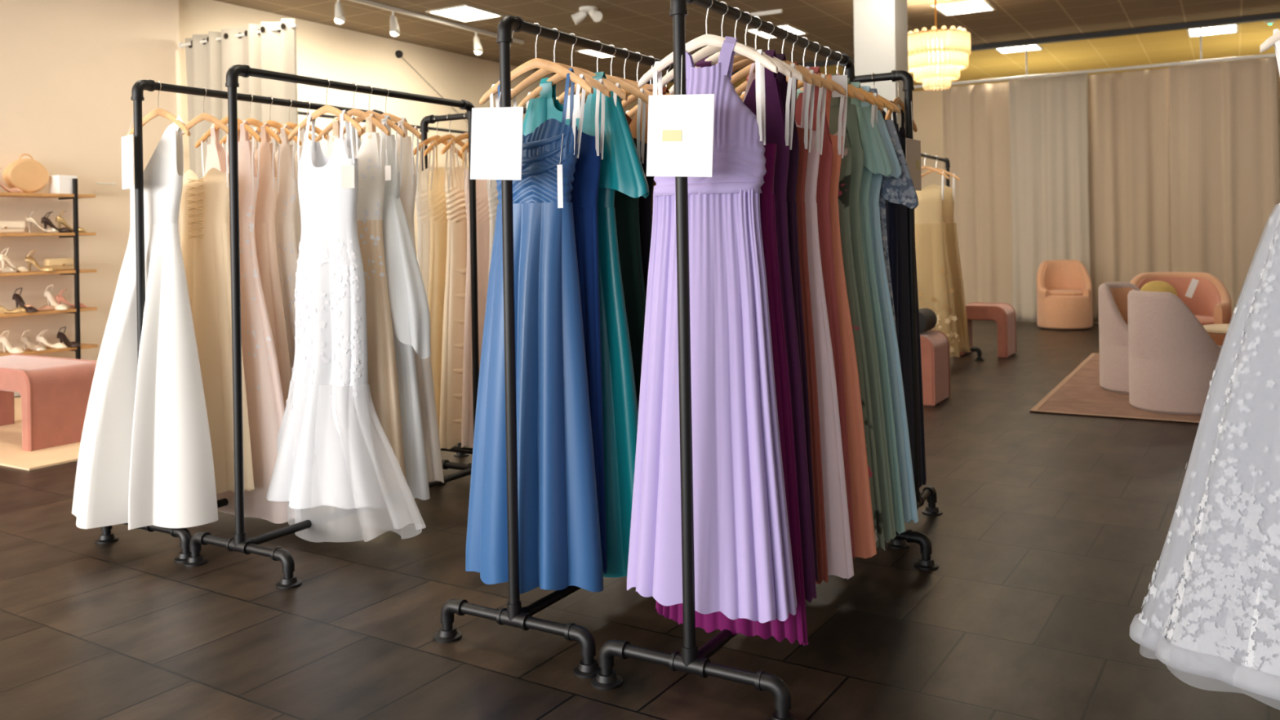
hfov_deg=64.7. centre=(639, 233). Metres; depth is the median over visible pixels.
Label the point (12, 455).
area rug
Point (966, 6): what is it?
recessed light
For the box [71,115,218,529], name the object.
gown
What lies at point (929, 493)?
clothes rack
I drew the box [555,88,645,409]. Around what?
dress
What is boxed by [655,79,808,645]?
dress
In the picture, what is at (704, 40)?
clothes hanger
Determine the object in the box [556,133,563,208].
price tag
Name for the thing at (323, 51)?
wall
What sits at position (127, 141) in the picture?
sign
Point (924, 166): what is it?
clothes hanger
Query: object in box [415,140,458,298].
gown
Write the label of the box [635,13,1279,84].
trim
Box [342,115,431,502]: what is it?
gown
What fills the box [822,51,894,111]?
clothes hanger
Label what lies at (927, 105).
wall
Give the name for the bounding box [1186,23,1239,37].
recessed light
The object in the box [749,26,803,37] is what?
diffuser
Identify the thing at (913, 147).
sign
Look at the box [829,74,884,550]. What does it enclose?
dress
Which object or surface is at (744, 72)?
clothes hanger
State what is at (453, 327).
gown
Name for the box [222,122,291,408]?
gown
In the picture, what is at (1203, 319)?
seat cushion
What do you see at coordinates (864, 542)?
dress
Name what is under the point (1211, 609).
gown
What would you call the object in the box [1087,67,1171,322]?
curtain
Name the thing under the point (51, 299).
shoe
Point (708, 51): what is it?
clothes hanger
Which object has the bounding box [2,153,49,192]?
handbag
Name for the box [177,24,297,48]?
curtain rod
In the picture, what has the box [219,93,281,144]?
clothes hanger
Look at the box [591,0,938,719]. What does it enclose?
clothes rack
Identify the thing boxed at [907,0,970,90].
chandelier
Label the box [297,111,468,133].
wall rail
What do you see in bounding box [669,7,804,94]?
clothes hanger
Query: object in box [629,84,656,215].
dress
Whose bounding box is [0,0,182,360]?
wall
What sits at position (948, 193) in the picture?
gown
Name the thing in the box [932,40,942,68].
diffuser
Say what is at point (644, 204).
dress
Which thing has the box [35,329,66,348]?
shoe
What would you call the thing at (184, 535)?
clothes rack
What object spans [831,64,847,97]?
price tag
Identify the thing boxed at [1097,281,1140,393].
barrel chair
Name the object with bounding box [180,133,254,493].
gown
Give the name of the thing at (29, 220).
shoe
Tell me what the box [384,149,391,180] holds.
price tag
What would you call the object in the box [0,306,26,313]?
shoe
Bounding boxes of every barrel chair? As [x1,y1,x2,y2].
[1036,259,1093,330]
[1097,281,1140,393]
[1127,289,1222,414]
[1129,271,1231,346]
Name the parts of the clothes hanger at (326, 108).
arm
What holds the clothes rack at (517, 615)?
on the floor
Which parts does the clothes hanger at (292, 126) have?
arm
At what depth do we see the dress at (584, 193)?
3.17 m
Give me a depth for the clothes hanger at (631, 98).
3.83 m
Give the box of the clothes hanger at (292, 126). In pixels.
[269,98,319,142]
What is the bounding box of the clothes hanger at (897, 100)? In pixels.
[884,73,917,132]
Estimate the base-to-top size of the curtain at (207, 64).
3.180 m
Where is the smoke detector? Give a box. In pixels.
[1264,20,1275,25]
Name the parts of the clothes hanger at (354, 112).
arm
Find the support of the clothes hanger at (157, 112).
hanging from the clothes rack at (184, 535)
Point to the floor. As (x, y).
(1048, 540)
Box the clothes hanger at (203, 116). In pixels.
[182,87,228,135]
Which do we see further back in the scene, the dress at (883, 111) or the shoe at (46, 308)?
the shoe at (46, 308)
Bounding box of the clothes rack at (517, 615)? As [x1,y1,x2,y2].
[433,15,673,678]
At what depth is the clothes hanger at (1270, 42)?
2.51 m
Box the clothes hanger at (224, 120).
[195,115,261,147]
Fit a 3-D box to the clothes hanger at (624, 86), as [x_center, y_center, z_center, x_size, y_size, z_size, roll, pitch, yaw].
[-0.149,-0.542,3.471,0.430,0.243,0.028,-1,0,30]
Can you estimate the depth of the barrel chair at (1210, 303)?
8.73 m
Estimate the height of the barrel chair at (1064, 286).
0.830 m
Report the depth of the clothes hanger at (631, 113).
3.96 m
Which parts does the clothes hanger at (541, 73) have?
arm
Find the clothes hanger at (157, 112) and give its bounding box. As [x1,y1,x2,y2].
[124,81,191,136]
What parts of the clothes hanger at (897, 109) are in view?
arm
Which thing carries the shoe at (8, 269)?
on the wall shelf unit
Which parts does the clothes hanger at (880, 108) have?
arm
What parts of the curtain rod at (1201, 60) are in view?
drop rod, rod, drop rod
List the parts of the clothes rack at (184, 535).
foot leg, post, foot leg, rail, rail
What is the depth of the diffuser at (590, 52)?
13.48 m
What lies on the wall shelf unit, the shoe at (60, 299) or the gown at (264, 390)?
the shoe at (60, 299)
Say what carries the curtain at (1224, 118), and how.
hanging from the curtain rod at (1201, 60)
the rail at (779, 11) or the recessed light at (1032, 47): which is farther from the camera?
the recessed light at (1032, 47)
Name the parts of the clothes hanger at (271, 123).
arm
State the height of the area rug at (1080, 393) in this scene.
0.014 m
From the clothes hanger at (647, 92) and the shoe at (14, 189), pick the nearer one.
the clothes hanger at (647, 92)
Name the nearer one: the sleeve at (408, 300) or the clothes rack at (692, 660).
the clothes rack at (692, 660)
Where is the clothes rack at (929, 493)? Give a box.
[640,70,942,549]
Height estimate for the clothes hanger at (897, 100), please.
0.243 m
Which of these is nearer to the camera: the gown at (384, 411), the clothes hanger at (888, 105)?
the clothes hanger at (888, 105)
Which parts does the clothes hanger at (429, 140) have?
arm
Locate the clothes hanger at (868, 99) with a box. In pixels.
[796,41,875,105]
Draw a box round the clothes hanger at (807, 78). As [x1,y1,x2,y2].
[715,11,813,84]
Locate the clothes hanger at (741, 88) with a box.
[734,27,845,95]
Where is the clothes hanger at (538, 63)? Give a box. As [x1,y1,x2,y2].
[479,22,593,105]
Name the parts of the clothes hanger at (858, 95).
arm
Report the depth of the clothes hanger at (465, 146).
5.17 m
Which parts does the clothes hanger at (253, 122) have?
arm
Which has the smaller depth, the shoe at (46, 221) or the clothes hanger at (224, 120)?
the clothes hanger at (224, 120)
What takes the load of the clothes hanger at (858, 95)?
hanging from the clothes rack at (692, 660)
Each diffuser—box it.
[432,6,498,21]
[581,49,612,57]
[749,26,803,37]
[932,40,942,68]
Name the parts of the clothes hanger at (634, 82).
arm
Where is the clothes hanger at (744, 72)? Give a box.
[730,22,833,91]
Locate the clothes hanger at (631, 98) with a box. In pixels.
[622,55,673,108]
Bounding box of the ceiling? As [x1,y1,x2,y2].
[214,0,1279,96]
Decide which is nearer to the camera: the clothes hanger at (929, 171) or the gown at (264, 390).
the gown at (264, 390)
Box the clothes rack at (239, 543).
[183,64,479,589]
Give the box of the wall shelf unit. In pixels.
[0,177,97,359]
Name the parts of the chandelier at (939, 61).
stem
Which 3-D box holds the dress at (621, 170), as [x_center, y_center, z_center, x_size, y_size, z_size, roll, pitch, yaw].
[-0.210,0.292,3.337,0.562,1.632,0.136,-1,0,27]
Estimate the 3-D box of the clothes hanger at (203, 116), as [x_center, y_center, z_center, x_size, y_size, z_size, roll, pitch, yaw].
[-1.897,-0.512,4.381,0.430,0.243,0.028,-1,0,30]
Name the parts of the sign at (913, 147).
cord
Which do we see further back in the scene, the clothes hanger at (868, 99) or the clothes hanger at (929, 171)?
the clothes hanger at (929, 171)
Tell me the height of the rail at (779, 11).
0.227 m
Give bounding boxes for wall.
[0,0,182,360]
[178,0,637,257]
[912,88,943,188]
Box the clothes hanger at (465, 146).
[460,141,468,153]
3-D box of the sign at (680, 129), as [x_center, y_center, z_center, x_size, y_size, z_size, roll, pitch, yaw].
[0.115,-0.406,2.686,0.196,0.522,0.067,-1,0,24]
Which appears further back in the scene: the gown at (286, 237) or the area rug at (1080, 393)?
the area rug at (1080, 393)
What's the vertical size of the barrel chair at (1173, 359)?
0.810 m
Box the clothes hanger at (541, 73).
[498,27,611,106]
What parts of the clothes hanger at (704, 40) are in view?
arm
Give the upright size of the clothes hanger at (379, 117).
0.243 m
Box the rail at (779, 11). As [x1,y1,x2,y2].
[750,8,782,32]
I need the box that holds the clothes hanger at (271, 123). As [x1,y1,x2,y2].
[244,96,301,145]
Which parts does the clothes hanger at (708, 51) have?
arm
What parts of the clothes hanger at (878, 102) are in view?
arm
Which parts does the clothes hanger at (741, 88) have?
arm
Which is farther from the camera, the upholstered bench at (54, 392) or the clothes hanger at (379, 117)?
the upholstered bench at (54, 392)
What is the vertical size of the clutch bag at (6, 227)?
0.095 m
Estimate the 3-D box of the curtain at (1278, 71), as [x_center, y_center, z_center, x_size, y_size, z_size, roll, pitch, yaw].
[8.024,-0.484,11.656,1.212,3.180,0.067,-1,0,30]
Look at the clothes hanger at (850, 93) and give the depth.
3.32 m
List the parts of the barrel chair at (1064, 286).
backrest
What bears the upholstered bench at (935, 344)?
on the floor
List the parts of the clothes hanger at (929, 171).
arm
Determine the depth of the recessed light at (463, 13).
10.92 m
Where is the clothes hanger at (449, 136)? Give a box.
[423,113,468,155]
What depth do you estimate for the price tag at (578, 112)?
3.20 m
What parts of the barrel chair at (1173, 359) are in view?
backrest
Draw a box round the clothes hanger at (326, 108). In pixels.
[288,78,364,139]
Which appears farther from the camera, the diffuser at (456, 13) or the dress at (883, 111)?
the diffuser at (456, 13)
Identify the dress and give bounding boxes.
[465,67,604,594]
[511,79,607,573]
[523,71,648,577]
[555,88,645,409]
[621,86,669,125]
[626,35,796,622]
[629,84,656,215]
[633,94,657,299]
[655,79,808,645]
[696,49,816,602]
[715,53,818,582]
[741,74,876,558]
[742,62,853,579]
[746,66,855,558]
[790,62,828,584]
[795,78,896,542]
[796,81,905,534]
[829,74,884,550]
[860,85,918,523]
[871,88,918,336]
[881,107,886,217]
[885,100,926,488]
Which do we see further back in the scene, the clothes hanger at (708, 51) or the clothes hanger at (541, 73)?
the clothes hanger at (541, 73)
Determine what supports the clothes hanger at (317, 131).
hanging from the clothes rack at (184, 535)
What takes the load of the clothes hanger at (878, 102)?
hanging from the clothes rack at (692, 660)
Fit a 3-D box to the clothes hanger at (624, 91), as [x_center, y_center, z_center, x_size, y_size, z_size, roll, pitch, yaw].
[-0.013,-0.545,3.704,0.430,0.243,0.028,-1,0,30]
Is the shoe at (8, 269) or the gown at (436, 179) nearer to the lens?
the gown at (436, 179)
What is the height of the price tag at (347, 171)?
0.146 m
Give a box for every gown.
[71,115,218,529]
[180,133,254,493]
[200,120,301,524]
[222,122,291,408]
[251,124,299,375]
[266,110,386,509]
[271,126,316,257]
[322,113,407,495]
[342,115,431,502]
[359,117,444,483]
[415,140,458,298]
[426,139,468,433]
[439,137,466,448]
[461,137,489,447]
[486,179,498,279]
[914,171,959,357]
[923,173,969,352]
[1129,28,1279,700]
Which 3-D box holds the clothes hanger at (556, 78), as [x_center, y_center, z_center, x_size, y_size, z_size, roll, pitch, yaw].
[-0.228,-0.541,3.338,0.430,0.243,0.028,-1,0,30]
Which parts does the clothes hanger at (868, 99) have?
arm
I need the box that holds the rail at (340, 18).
[334,0,524,54]
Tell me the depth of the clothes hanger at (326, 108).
4.20 m
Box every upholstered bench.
[0,353,97,451]
[920,329,950,406]
[959,302,1016,358]
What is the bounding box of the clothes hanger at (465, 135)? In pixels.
[440,111,468,155]
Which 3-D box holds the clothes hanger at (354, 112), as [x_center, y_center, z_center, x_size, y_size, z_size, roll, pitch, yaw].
[-1.230,-0.524,4.326,0.430,0.243,0.028,-1,0,30]
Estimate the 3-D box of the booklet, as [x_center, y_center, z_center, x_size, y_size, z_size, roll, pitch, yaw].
[4.582,0.456,8.389,0.038,0.166,0.110,-1,0,-29]
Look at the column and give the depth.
9.20 m
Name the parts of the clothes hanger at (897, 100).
arm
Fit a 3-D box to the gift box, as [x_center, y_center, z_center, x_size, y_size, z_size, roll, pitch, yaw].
[-4.865,-0.407,8.519,0.156,0.157,0.156,-1,0,30]
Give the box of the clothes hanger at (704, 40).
[637,0,777,87]
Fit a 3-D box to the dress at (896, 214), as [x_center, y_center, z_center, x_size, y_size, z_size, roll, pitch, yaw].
[1.107,0.271,4.251,0.106,1.637,0.495,-1,0,30]
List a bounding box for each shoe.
[0,168,23,192]
[0,248,29,272]
[0,266,17,272]
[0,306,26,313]
[0,330,23,353]
[12,287,37,312]
[20,329,46,351]
[24,304,55,311]
[25,249,55,271]
[26,209,58,232]
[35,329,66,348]
[40,211,72,232]
[44,284,67,310]
[55,210,86,232]
[55,288,87,308]
[56,326,80,346]
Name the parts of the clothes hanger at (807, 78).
arm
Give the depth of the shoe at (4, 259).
8.08 m
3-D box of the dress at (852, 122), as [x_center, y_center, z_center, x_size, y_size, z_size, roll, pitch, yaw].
[0.631,0.262,3.571,0.517,1.601,0.097,-1,0,32]
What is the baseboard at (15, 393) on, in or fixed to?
attached to the wall at (69, 69)
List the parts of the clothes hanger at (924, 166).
arm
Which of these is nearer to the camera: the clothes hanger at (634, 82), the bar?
the clothes hanger at (634, 82)
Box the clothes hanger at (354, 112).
[315,83,390,142]
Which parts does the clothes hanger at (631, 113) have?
arm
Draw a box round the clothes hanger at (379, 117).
[342,85,405,137]
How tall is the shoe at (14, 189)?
0.199 m
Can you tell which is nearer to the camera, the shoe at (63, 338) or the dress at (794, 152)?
the dress at (794, 152)
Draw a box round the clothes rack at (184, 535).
[94,80,384,563]
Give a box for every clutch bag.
[0,221,24,233]
[44,257,74,271]
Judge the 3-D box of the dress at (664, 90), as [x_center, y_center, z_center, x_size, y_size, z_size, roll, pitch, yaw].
[0.001,0.260,3.706,0.465,1.576,0.103,-1,0,30]
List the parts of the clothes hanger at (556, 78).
arm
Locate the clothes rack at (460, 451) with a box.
[419,101,586,457]
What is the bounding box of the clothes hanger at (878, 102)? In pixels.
[800,46,884,108]
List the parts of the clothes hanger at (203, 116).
arm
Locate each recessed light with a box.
[425,4,504,22]
[574,48,613,57]
[744,23,808,39]
[930,0,996,16]
[994,44,1044,53]
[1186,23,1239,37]
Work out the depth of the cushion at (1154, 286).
8.65 m
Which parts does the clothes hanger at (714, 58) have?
arm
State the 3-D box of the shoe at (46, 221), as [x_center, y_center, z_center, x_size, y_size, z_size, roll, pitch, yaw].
[-4.869,-0.094,8.443,0.080,0.179,0.230,-1,0,34]
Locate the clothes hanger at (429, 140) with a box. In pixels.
[413,115,465,161]
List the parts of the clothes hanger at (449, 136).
arm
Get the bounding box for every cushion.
[1048,289,1083,296]
[1140,280,1177,296]
[1195,315,1213,325]
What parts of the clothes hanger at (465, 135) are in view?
arm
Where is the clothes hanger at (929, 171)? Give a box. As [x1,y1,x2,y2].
[920,155,959,181]
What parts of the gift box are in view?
lid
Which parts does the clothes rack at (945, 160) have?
rail, post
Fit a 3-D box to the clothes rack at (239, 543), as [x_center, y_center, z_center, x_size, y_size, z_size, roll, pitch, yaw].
[-1.170,0.313,4.404,0.617,1.924,1.474,-1,0,30]
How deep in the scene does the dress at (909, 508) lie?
3.66 m
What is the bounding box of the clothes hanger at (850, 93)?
[739,31,854,100]
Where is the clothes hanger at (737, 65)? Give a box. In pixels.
[732,16,822,88]
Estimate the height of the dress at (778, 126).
1.597 m
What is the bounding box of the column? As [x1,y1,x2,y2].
[853,0,908,131]
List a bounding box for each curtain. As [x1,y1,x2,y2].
[185,17,297,178]
[942,81,1012,306]
[1008,73,1090,321]
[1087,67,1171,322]
[1168,57,1279,319]
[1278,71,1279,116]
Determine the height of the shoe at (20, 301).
0.199 m
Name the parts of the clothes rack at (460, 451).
post, rail, rail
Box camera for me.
[395,50,466,121]
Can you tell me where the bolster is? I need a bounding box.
[919,307,937,333]
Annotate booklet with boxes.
[1185,278,1199,297]
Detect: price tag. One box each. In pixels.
[341,164,355,188]
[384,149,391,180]
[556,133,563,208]
[565,94,580,119]
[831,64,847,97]
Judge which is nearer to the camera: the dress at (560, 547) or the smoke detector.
the dress at (560, 547)
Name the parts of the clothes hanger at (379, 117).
arm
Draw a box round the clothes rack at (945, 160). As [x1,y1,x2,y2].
[920,152,984,360]
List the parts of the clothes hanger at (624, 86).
arm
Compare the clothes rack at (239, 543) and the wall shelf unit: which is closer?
the clothes rack at (239, 543)
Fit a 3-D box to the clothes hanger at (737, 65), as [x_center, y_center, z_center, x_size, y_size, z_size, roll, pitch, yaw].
[0.356,-0.551,3.123,0.430,0.243,0.028,-1,0,30]
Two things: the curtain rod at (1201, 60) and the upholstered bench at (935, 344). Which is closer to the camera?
the upholstered bench at (935, 344)
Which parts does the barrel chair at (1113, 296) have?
backrest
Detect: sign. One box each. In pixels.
[121,116,133,189]
[470,30,523,180]
[646,54,715,177]
[905,70,921,190]
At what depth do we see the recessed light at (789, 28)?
12.20 m
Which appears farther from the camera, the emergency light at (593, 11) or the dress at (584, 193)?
the emergency light at (593, 11)
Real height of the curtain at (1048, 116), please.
3.180 m
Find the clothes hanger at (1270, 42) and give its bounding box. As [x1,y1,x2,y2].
[1259,30,1279,53]
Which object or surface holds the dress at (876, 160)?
hanging from the clothes hanger at (878, 102)
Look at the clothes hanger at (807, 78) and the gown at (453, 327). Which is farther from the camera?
the gown at (453, 327)
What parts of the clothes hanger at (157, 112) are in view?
arm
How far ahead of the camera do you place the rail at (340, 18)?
10.74 m
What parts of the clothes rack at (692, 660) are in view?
foot leg, post, rail, rail, foot leg, foot leg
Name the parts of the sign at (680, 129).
cord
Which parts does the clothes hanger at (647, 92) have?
arm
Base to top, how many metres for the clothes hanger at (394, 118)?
0.243 m
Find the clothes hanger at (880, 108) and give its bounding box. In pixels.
[871,72,885,117]
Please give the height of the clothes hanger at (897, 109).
0.243 m
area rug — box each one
[0,396,80,470]
[1029,353,1201,424]
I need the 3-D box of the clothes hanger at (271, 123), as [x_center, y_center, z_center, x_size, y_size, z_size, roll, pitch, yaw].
[-1.720,-0.515,4.683,0.430,0.243,0.028,-1,0,30]
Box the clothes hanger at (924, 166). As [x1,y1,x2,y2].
[920,153,949,179]
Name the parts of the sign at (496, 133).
cord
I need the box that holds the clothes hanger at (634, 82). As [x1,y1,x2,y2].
[622,48,657,94]
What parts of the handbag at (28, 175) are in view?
handle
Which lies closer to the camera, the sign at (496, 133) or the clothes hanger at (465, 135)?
the sign at (496, 133)
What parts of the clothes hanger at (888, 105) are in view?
arm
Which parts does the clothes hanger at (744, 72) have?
arm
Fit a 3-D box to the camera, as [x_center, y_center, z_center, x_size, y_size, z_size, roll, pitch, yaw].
[-2.613,-1.847,12.909,0.065,0.797,1.346,-1,0,30]
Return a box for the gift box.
[48,174,76,194]
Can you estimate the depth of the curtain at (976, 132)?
13.65 m
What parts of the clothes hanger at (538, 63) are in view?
arm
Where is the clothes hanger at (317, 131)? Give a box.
[280,101,329,144]
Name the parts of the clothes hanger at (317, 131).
arm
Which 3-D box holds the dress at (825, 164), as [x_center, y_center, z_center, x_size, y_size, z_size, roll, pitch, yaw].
[0.481,0.252,3.310,0.424,1.576,0.092,-1,0,32]
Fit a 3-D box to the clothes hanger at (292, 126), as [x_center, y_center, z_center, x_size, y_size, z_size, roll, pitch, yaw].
[-1.664,-0.516,4.777,0.430,0.243,0.028,-1,0,30]
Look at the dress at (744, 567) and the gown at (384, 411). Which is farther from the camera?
the gown at (384, 411)
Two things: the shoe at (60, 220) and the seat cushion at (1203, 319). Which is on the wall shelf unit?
the shoe at (60, 220)
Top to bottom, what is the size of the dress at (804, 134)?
1.579 m
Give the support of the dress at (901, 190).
hanging from the clothes hanger at (897, 109)
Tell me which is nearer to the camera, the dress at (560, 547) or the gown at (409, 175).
the dress at (560, 547)
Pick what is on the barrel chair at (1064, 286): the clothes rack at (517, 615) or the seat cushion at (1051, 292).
the seat cushion at (1051, 292)
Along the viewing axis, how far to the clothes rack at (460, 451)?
5.51 m
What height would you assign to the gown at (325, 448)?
1.765 m
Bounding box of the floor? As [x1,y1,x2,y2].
[0,320,1279,719]
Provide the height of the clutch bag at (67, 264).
0.100 m
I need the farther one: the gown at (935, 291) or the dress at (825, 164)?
the gown at (935, 291)
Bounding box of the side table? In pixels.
[1202,324,1230,334]
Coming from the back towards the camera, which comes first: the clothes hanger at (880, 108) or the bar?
the bar
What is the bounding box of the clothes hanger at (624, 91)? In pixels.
[621,52,670,94]
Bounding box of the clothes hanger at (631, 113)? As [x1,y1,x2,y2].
[626,64,671,117]
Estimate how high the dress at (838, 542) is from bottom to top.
1.640 m
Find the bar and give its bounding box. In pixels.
[96,182,116,184]
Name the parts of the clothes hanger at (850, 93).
arm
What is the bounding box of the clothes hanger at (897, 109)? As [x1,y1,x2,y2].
[843,66,900,113]
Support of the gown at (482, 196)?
hanging from the clothes hanger at (465, 146)
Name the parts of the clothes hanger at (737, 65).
arm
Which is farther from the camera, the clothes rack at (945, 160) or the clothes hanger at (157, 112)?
the clothes rack at (945, 160)
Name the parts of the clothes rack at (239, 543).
foot leg, post, foot leg, rail, rail, post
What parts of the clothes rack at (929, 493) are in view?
rail, post, foot leg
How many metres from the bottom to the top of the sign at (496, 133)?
0.503 m
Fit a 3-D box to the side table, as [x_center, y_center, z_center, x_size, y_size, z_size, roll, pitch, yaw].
[4.284,0.917,7.177,0.530,0.503,0.530,-1,0,30]
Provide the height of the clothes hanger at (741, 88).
0.243 m
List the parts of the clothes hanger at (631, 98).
arm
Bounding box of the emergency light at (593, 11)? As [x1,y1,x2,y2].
[570,5,602,24]
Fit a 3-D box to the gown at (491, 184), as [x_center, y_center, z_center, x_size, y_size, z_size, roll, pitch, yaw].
[-0.673,0.287,5.268,0.110,1.586,0.466,-1,0,32]
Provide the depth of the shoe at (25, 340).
8.26 m
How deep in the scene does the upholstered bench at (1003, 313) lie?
9.78 m
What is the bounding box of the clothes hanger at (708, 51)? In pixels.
[657,1,791,90]
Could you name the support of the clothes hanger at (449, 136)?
hanging from the clothes rack at (460, 451)
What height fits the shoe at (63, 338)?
0.169 m
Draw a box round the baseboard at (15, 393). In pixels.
[13,391,20,396]
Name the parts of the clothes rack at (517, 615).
foot leg, post, rail, foot leg, rail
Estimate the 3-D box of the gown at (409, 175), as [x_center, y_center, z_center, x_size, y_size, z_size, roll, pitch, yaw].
[-1.123,0.290,4.492,0.598,1.597,0.124,-1,0,29]
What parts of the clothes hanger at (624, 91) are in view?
arm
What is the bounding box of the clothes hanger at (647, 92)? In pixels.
[579,44,653,102]
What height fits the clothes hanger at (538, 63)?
0.243 m
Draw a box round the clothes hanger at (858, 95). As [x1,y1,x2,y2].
[786,36,865,102]
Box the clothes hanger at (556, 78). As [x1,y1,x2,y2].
[517,33,627,108]
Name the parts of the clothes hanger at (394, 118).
arm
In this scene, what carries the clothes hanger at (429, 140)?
hanging from the clothes rack at (460, 451)
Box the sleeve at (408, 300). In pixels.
[382,193,431,359]
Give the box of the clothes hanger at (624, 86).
[555,40,648,104]
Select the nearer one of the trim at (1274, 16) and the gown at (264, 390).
the gown at (264, 390)
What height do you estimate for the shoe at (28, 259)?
0.179 m
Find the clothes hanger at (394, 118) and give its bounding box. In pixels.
[357,88,422,139]
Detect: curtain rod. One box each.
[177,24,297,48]
[913,27,1275,88]
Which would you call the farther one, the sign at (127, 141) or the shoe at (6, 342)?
the shoe at (6, 342)
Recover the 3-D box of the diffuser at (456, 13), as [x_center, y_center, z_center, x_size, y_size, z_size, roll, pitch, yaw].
[-1.891,-2.379,10.939,0.500,0.004,0.580,-1,0,30]
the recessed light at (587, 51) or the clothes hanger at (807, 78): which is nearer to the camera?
the clothes hanger at (807, 78)
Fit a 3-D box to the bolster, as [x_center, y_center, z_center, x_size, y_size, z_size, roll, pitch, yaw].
[2.054,0.642,7.404,0.170,0.170,0.320,-1,0,30]
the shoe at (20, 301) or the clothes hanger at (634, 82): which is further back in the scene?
the shoe at (20, 301)
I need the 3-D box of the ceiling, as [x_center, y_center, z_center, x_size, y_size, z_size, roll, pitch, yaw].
[1.507,-2.491,6.743,13.950,0.100,22.800,-1,0,30]
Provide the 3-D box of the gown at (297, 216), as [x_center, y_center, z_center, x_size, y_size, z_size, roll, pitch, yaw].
[-1.649,0.329,4.781,0.606,1.654,0.138,-1,0,30]

